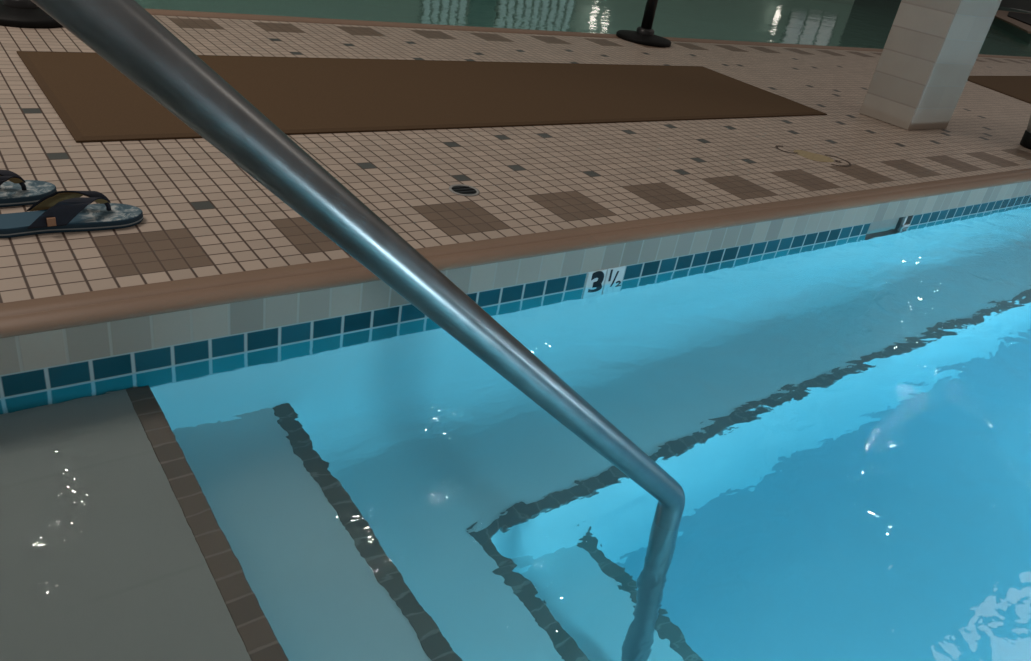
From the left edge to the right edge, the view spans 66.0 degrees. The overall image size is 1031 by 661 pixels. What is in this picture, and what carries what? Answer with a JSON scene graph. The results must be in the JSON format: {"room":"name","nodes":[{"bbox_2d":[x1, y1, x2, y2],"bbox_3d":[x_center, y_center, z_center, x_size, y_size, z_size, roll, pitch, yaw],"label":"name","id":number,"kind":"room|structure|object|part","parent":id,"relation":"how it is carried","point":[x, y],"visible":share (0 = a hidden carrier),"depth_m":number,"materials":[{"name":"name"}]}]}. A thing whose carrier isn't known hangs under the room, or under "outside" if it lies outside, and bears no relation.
{"room":"indoor swimming pool","nodes":[
{"label":"indoor swimming pool","id":0,"kind":"room"},
{"bbox_2d":[0,15,1030,302],"bbox_3d":[3.095,-0.847,4.212,15.500,0.001,5.550,-12,36,-35],"label":"floor","id":1,"kind":"structure","parent":0,"point":[204,215],"depth_m":2.72,"materials":[{"name":"beige tile"}]},
{"bbox_2d":[0,170,56,206],"bbox_3d":[-1.214,-0.325,1.792,0.314,0.067,0.108,-13,37,-36],"label":"flip flop","id":2,"kind":"object","parent":1,"relation":"on","point":[17,191],"visible":0.85,"depth_m":1.83,"materials":[{"name":"teal plastic"}]},
{"bbox_3d":[-1.140,-0.335,1.839,0.014,0.022,0.010,-13,37,-36],"label":"toe post","id":3,"kind":"part","parent":2,"relation":"part of","materials":[{"name":"black rubber"}]},
{"bbox_2d":[0,0,62,27],"bbox_3d":[-1.970,-1.742,3.057,0.390,1.024,0.390,-12,36,-35],"label":"stanchion","id":4,"kind":"object","parent":1,"relation":"on","point":[13,13],"visible":0.73,"depth_m":3.21,"materials":[{"name":"black rubber"}]},
{"bbox_2d":[0,191,142,237],"bbox_3d":[-0.996,-0.267,1.761,0.314,0.067,0.108,-13,37,-36],"label":"flip flop","id":5,"kind":"object","parent":1,"relation":"on","point":[60,211],"visible":1,"depth_m":1.76,"materials":[{"name":"teal plastic"}]},
{"bbox_3d":[-0.934,-0.285,1.819,0.014,0.022,0.010,-13,37,-36],"label":"toe post","id":6,"kind":"part","parent":5,"relation":"part of","materials":[{"name":"black rubber"}]},
{"bbox_2d":[16,51,826,142],"bbox_3d":[-0.022,-1.095,3.604,3.728,0.010,1.025,-12,36,-35],"label":"floor mat","id":7,"kind":"object","parent":1,"relation":"on","point":[96,102],"visible":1,"depth_m":3.23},
{"bbox_2d":[449,184,478,195],"bbox_3d":[-0.153,-0.420,2.377,0.092,0.002,0.092,-12,36,-35],"label":"floor drain","id":8,"kind":"object","parent":1,"relation":"on","point":[460,189],"visible":1,"depth_m":2.38,"materials":[{"name":"grey plastic"}]},
{"bbox_2d":[0,168,1030,337],"bbox_3d":[3.930,-1.069,4.896,13.300,0.019,0.094,-12,36,-35],"label":"trim","id":9,"kind":"structure","parent":1,"relation":"attached to","point":[23,317],"depth_m":1.93,"materials":[{"name":"brown tile"}]},
{"bbox_2d":[144,8,1030,58],"bbox_3d":[1.447,-2.216,6.106,15.500,0.027,0.170,-12,36,-35],"label":"trim","id":10,"kind":"structure","parent":1,"relation":"attached to","point":[151,11],"depth_m":4.76,"materials":[{"name":"brown tile"}]},
{"bbox_2d":[616,0,670,46],"bbox_3d":[0.979,-2.474,5.328,0.390,1.024,0.390,-12,36,-35],"label":"stanchion","id":11,"kind":"object","parent":1,"relation":"on","point":[644,34],"visible":1,"depth_m":5.47,"materials":[{"name":"black rubber"}]},
{"bbox_2d":[775,145,850,166],"bbox_3d":[1.296,-0.757,3.455,0.327,0.001,0.161,12,29,2],"label":"floor marking","id":12,"kind":"structure","parent":1,"relation":"on","point":[809,155],"depth_m":3.46,"materials":[{"name":"beige tile"}]},
{"bbox_2d":[967,76,1030,103],"bbox_3d":[4.648,-2.072,6.878,2.335,0.010,1.065,-12,36,-35],"label":"floor mat","id":13,"kind":"object","parent":1,"relation":"on","point":[1018,87],"visible":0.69,"depth_m":6.66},
{"bbox_2d":[1020,115,1030,149],"bbox_3d":[2.961,-1.138,4.390,0.280,0.282,0.280,-12,36,-35],"label":"bucket","id":14,"kind":"object","parent":1,"relation":"on","point":[1025,141],"visible":1,"depth_m":4.42,"materials":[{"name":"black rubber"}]},
{"bbox_2d":[135,0,1030,56],"bbox_3d":[5.750,-5.873,14.262,33.000,0.001,9.185,-12,36,-35],"label":"pool water","id":15,"kind":"object","parent":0,"point":[858,23],"visible":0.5,"depth_m":7.91,"materials":[{"name":"liquid"}]},
{"bbox_2d":[859,0,1001,129],"bbox_3d":[2.574,-3.128,3.440,0.428,4.500,0.310,-12,36,-35],"label":"pillar","id":16,"kind":"structure","parent":0,"point":[931,49],"depth_m":4.25,"materials":[{"name":"tile"}]},
{"bbox_2d":[993,17,1030,40],"bbox_3d":[29.374,-10.598,31.204,54.100,0.970,8.750,-12,36,-35],"label":"wall","id":17,"kind":"structure","parent":0,"point":[995,20],"depth_m":15.63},
{"bbox_2d":[995,10,1030,33],"bbox_3d":[29.352,-11.052,30.967,54.100,0.032,8.750,-12,36,-35],"label":"deck","id":18,"kind":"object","parent":17,"relation":"on","point":[1001,15],"visible":0.55,"depth_m":16.03,"materials":[{"name":"beige tile"}]},
{"bbox_2d":[1008,12,1030,25],"bbox_3d":[29.574,-11.062,31.002,53.850,0.022,8.500,-12,36,-35],"label":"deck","id":19,"kind":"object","parent":18,"relation":"on","point":[1025,18],"visible":1,"depth_m":17.62,"materials":[{"name":"black tile"}]},
{"bbox_2d":[1000,0,1030,11],"bbox_3d":[31.761,-14.695,34.571,65.000,5.500,3.800,-12,36,-35],"label":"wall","id":20,"kind":"structure","parent":0,"point":[1019,4],"depth_m":26.89,"materials":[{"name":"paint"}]},
{"label":"floor","id":21,"kind":"structure","parent":0,"visible":0},
{"bbox_2d":[0,203,1030,660],"bbox_3d":[4.508,0.016,4.503,13.220,1.021,2.295,-12,36,-35],"label":"pool water","id":22,"kind":"object","parent":21,"relation":"in","point":[843,426],"depth_m":1.48,"materials":[{"name":"blue liquid"}]},
{"bbox_3d":[-0.107,1.053,1.186,1.646,0.946,2.208,-12,36,-35],"label":"steps","id":23,"kind":"structure","parent":21,"relation":"on","visible":0},
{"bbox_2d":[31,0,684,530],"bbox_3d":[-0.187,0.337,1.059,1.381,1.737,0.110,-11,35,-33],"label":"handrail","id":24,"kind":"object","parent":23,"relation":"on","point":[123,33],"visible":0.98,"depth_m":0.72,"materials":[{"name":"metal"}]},
{"bbox_3d":[4.539,-0.027,4.447,13.200,1.130,2.208,-12,36,-35],"label":"wall","id":25,"kind":"structure","parent":0,"visible":0},
{"bbox_2d":[0,195,1030,398],"bbox_3d":[3.973,-0.927,4.967,13.200,0.126,0.001,-12,36,-35],"label":"tile band","id":26,"kind":"object","parent":25,"relation":"attached to","point":[58,376],"visible":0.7,"depth_m":1.83,"materials":[{"name":"blue tile"}]},
{"bbox_2d":[584,266,625,287],"bbox_3d":[0.253,-0.123,2.313,0.146,0.126,0.009,-12,36,-35],"label":"depth marker","id":27,"kind":"object","parent":26,"relation":"attached to","point":[611,275],"visible":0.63,"depth_m":2.29,"materials":[{"name":"white tile"}]},
{"bbox_2d":[868,215,913,230],"bbox_3d":[1.476,-0.408,3.222,0.320,0.126,0.071,-12,36,-35],"label":"skimmer","id":28,"kind":"object","parent":26,"relation":"attached to","point":[905,221],"visible":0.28,"depth_m":3.23,"materials":[{"name":"grey plastic"}]},
{"bbox_2d":[0,181,1030,374],"bbox_3d":[3.989,-1.015,4.918,13.200,0.078,0.001,-12,36,-35],"label":"tile band","id":29,"kind":"object","parent":25,"relation":"attached to","point":[26,352],"depth_m":1.84,"materials":[{"name":"beige tile"}]}
]}

